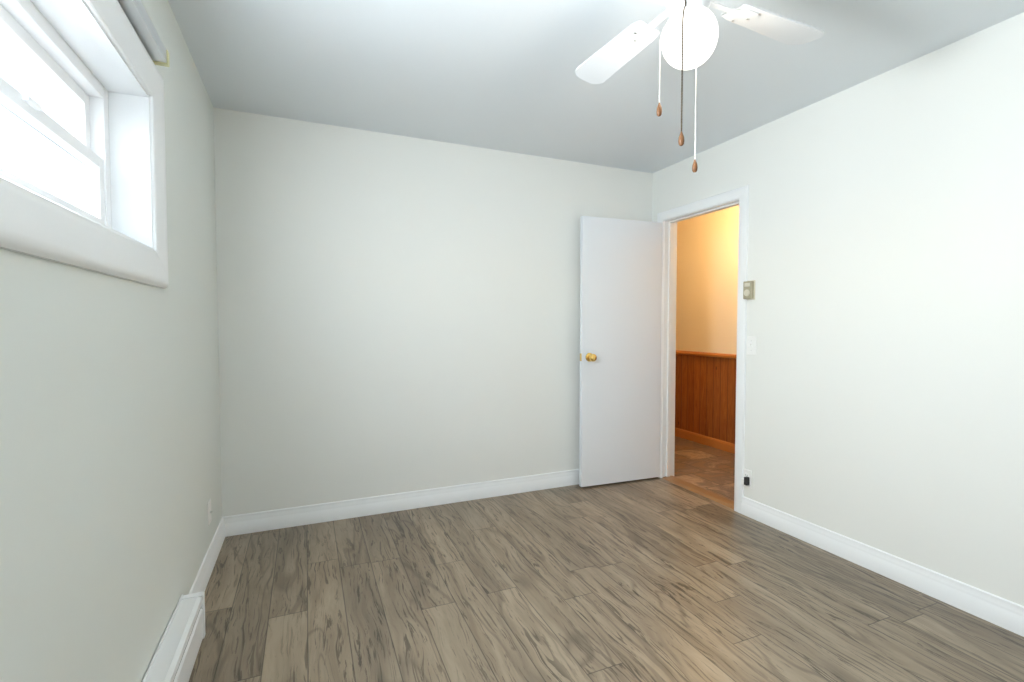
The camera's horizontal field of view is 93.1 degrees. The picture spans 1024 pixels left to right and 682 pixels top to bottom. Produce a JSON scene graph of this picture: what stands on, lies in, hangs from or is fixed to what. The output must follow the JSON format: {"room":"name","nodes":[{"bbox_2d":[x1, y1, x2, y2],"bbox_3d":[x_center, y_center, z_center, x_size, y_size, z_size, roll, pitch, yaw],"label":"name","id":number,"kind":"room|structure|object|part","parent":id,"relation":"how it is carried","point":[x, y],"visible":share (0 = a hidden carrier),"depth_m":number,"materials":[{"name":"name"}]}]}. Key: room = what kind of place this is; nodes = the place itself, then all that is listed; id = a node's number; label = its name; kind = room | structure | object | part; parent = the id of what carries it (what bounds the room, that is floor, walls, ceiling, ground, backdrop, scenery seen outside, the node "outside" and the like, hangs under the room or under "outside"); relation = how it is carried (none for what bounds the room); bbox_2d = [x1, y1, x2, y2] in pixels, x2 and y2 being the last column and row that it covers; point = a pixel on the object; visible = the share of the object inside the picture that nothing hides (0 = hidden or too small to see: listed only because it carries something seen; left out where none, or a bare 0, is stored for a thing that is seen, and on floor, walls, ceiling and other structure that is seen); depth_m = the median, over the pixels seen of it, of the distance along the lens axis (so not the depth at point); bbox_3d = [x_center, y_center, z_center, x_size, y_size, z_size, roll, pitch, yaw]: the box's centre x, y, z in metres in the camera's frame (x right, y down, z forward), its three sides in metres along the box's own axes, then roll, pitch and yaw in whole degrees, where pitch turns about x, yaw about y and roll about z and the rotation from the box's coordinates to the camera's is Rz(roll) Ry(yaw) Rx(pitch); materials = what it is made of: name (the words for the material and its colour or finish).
{"room":"empty bedroom","nodes":[
{"label":"empty bedroom","id":0,"kind":"room"},
{"bbox_2d":[0,0,221,681],"bbox_3d":[-0.969,-0.024,0.849,0.200,2.440,4.320,-1,2,-23],"label":"wall","id":1,"kind":"structure","parent":0,"point":[110,464],"depth_m":1.25,"materials":[{"name":"paint"}]},
{"bbox_2d":[0,0,169,288],"bbox_3d":[-0.870,-0.542,0.680,0.235,0.786,2.147,-1,2,-23],"label":"window","id":2,"kind":"structure","parent":1,"relation":"in","point":[101,38],"depth_m":1.34,"materials":[{"name":"white"}]},
{"bbox_3d":[-0.938,-0.514,0.652,0.087,0.486,1.901,-1,2,-23],"label":"window sash","id":3,"kind":"part","parent":2,"relation":"part of","materials":[{"name":"white plastic"}]},
{"bbox_3d":[-0.778,-0.912,0.692,0.048,0.048,2.028,-1,2,-23],"label":"window blind rail","id":4,"kind":"part","parent":2,"relation":"part of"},
{"bbox_2d":[189,516,228,593],"bbox_3d":[-1.466,1.088,2.335,0.016,0.114,0.968,-1,2,-23],"label":"baseboard","id":5,"kind":"structure","parent":1,"relation":"attached to","point":[200,583],"depth_m":2.40,"materials":[{"name":"white wood"}]},
{"bbox_2d":[207,499,212,525],"bbox_3d":[-1.510,0.857,2.432,0.016,0.115,0.070,-1,2,-23],"label":"outlet","id":6,"kind":"object","parent":1,"relation":"attached to","point":[209,510],"visible":0.96,"depth_m":2.42,"materials":[{"name":"white plastic"}]},
{"bbox_2d":[214,108,652,516],"bbox_3d":[-0.238,-0.114,3.438,3.170,2.440,0.120,-1,2,-23],"label":"wall","id":7,"kind":"structure","parent":0,"point":[398,314],"depth_m":3.14,"materials":[{"name":"paint"}]},
{"bbox_2d":[229,469,578,535],"bbox_3d":[-0.264,1.051,3.387,3.050,0.114,0.030,-1,2,-23],"label":"baseboard","id":8,"kind":"structure","parent":7,"relation":"attached to","point":[253,522],"depth_m":3.17,"materials":[{"name":"white wood"}]},
{"bbox_2d":[168,0,1023,172],"bbox_3d":[0.490,-1.315,1.423,3.370,0.100,4.320,-1,2,-23],"label":"ceiling","id":9,"kind":"structure","parent":0,"point":[500,75],"depth_m":2.29,"materials":[{"name":"paint"}]},
{"bbox_2d":[576,0,823,172],"bbox_3d":[0.532,-0.899,1.455,0.848,0.733,0.848,1,2,20],"label":"ceiling fan","id":10,"kind":"object","parent":9,"relation":"hanging from","point":[689,35],"visible":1,"depth_m":1.53,"materials":[{"name":"white"}]},
{"bbox_3d":[0.532,-0.901,1.455,0.162,0.156,0.162,-1,2,-23],"label":"globe","id":11,"kind":"part","parent":10,"relation":"part of","materials":[{"name":"white glass"}]},
{"bbox_2d":[189,436,1023,681],"bbox_3d":[0.574,1.179,2.785,4.520,0.100,6.600,-1,2,-23],"label":"floor","id":12,"kind":"structure","parent":0,"point":[655,579],"depth_m":2.14,"materials":[{"name":"laminate"}]},
{"bbox_2d":[142,592,205,681],"bbox_3d":[-0.952,1.094,1.210,0.075,0.180,1.500,-1,2,-23],"label":"baseboard heater","id":13,"kind":"object","parent":12,"relation":"on","point":[175,656],"visible":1,"depth_m":1.65,"materials":[{"name":"white metal"}]},
{"bbox_2d":[676,205,738,353],"bbox_3d":[2.169,-0.155,4.612,0.120,2.440,4.400,-1,2,-23],"label":"wall","id":14,"kind":"structure","parent":0,"point":[707,283],"depth_m":4.89,"materials":[{"name":"paint"}]},
{"bbox_2d":[675,350,736,453],"bbox_3d":[2.093,0.596,4.606,0.046,0.940,4.400,-1,2,-23],"label":"wainscoting","id":15,"kind":"structure","parent":14,"relation":"attached to","point":[705,398],"depth_m":4.83,"materials":[{"name":"brown wood"}]},
{"bbox_2d":[652,12,1023,605],"bbox_3d":[1.963,-0.069,2.157,0.120,2.440,4.200,-1,2,-23],"label":"wall","id":16,"kind":"structure","parent":0,"point":[884,406],"depth_m":2.31,"materials":[{"name":"paint"}]},
{"bbox_2d":[657,185,748,512],"bbox_3d":[1.386,0.052,3.520,0.152,2.103,0.856,-1,2,-23],"label":"door frame","id":17,"kind":"structure","parent":16,"relation":"attached to","point":[669,219],"depth_m":3.60,"materials":[{"name":"white wood"}]},
{"bbox_2d":[579,216,662,486],"bbox_3d":[0.845,0.082,3.718,0.719,2.005,0.171,-1,2,-20],"label":"door","id":18,"kind":"structure","parent":17,"relation":"attached to","point":[620,334],"depth_m":3.69,"materials":[{"name":"painted wood"},{"name":"brass"}]},
{"bbox_2d":[741,469,751,488],"bbox_3d":[1.491,0.880,3.103,0.036,0.115,0.070,-1,2,-23],"label":"electrical outlet","id":19,"kind":"object","parent":16,"relation":"attached to","point":[746,480],"visible":1,"depth_m":3.09,"materials":[{"name":"white plastic"}]},
{"bbox_2d":[743,280,754,299],"bbox_3d":[1.490,-0.321,3.060,0.038,0.120,0.072,-1,2,-23],"label":"thermostat","id":20,"kind":"object","parent":16,"relation":"attached to","point":[748,290],"visible":1,"depth_m":3.04,"materials":[{"name":"beige plastic"}]},
{"bbox_2d":[747,336,756,354],"bbox_3d":[1.505,0.029,3.060,0.020,0.115,0.070,-1,2,-23],"label":"light switch","id":21,"kind":"object","parent":16,"relation":"attached to","point":[751,345],"visible":1,"depth_m":3.06,"materials":[{"name":"white plastic"}]},
{"bbox_2d":[741,496,1023,636],"bbox_3d":[2.105,1.111,1.689,0.016,0.114,3.152,-1,2,-23],"label":"baseboard","id":22,"kind":"structure","parent":16,"relation":"attached to","point":[993,609],"depth_m":2.30,"materials":[{"name":"white wood"}]}
]}

